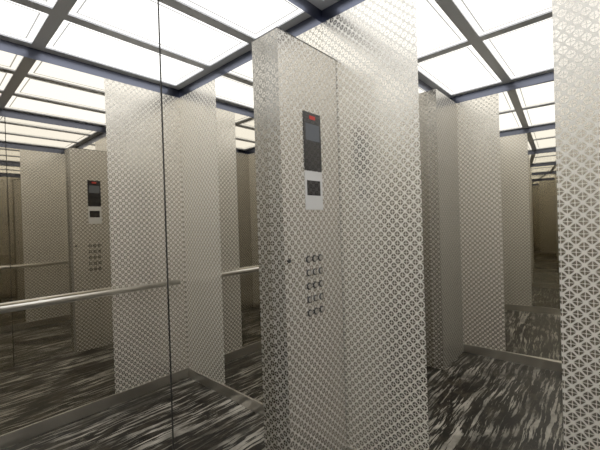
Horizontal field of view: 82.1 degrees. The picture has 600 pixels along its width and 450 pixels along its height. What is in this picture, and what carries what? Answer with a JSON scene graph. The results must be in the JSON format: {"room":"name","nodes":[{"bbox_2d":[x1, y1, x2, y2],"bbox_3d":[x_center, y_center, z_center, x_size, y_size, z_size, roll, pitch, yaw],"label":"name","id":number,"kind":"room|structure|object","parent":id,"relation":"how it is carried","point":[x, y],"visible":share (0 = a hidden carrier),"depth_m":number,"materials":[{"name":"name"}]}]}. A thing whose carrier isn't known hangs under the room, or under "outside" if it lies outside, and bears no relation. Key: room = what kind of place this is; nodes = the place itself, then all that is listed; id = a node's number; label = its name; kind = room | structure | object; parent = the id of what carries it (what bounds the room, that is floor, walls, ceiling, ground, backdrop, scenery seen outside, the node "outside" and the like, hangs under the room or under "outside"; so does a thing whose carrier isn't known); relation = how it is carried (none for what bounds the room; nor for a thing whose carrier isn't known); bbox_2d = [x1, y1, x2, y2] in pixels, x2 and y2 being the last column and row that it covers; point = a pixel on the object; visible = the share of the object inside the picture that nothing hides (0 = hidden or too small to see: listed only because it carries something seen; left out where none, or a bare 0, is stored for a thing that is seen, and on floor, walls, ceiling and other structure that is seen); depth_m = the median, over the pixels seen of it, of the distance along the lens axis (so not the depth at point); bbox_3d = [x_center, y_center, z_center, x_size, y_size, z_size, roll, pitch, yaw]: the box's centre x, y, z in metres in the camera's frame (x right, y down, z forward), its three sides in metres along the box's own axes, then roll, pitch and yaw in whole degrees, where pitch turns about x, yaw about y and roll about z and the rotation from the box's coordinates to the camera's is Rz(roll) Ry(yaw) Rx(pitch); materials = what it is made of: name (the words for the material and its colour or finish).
{"room":"elevator interior","nodes":[
{"label":"elevator interior","id":0,"kind":"room"},
{"bbox_2d":[0,0,322,449],"bbox_3d":[-0.312,0.091,1.296,0.030,2.230,1.344,-2,0,42],"label":"mirror","id":1,"kind":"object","parent":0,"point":[85,364],"depth_m":1.06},
{"bbox_2d":[157,0,172,449],"bbox_3d":[-0.445,0.096,1.140,0.006,2.230,0.040,-2,0,42],"label":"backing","id":2,"kind":"object","parent":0,"point":[157,0],"depth_m":1.14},
{"bbox_2d":[288,254,323,385],"bbox_3d":[0.037,0.434,1.526,0.006,0.592,0.232,-2,0,42],"label":"button","id":3,"kind":"object","parent":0,"point":[314,257],"depth_m":1.56,"materials":[{"name":"silver metal"}]},
{"bbox_2d":[307,0,339,9],"bbox_3d":[0.035,-1.107,0.609,1.512,0.019,1.899,-2,0,42],"label":"ceiling light panel","id":4,"kind":"object","parent":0,"point":[321,4],"depth_m":1.72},
{"bbox_2d":[288,0,364,22],"bbox_3d":[0.037,-1.065,0.610,1.512,0.064,1.899,-2,0,42],"label":"ceiling frame","id":5,"kind":"structure","parent":0,"point":[335,9],"depth_m":1.71,"materials":[{"name":"black metal"}]},
{"bbox_2d":[322,0,599,449],"bbox_3d":[0.697,0.021,1.310,1.452,2.155,0.030,-2,0,42],"label":"wall","id":6,"kind":"structure","parent":0,"point":[486,90],"depth_m":1.33,"materials":[{"name":"silver metal"}]},
{"bbox_2d":[416,0,563,449],"bbox_3d":[0.697,0.021,1.310,0.459,2.155,0.030,-2,0,42],"label":"mirror","id":7,"kind":"object","parent":6,"relation":"on","point":[486,90],"depth_m":1.28,"materials":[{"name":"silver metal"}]},
{"bbox_3d":[0.109,1.222,0.623,1.572,0.050,1.959,-2,0,42],"label":"floor","id":8,"kind":"structure","parent":0,"visible":0},
{"bbox_2d":[264,27,346,449],"bbox_3d":[0.045,0.185,1.606,0.080,2.015,0.411,-2,0,42],"label":"panel","id":9,"kind":"object","parent":8,"relation":"on","point":[308,351],"visible":1,"depth_m":1.51,"materials":[{"name":"silver metal"}]},
{"bbox_2d":[303,110,322,209],"bbox_3d":[0.060,-0.290,1.574,0.005,0.440,0.120,-2,0,42],"label":"display","id":10,"kind":"object","parent":9,"relation":"attached to","point":[311,122],"depth_m":1.57,"materials":[{"name":"black plastic"}]}
]}

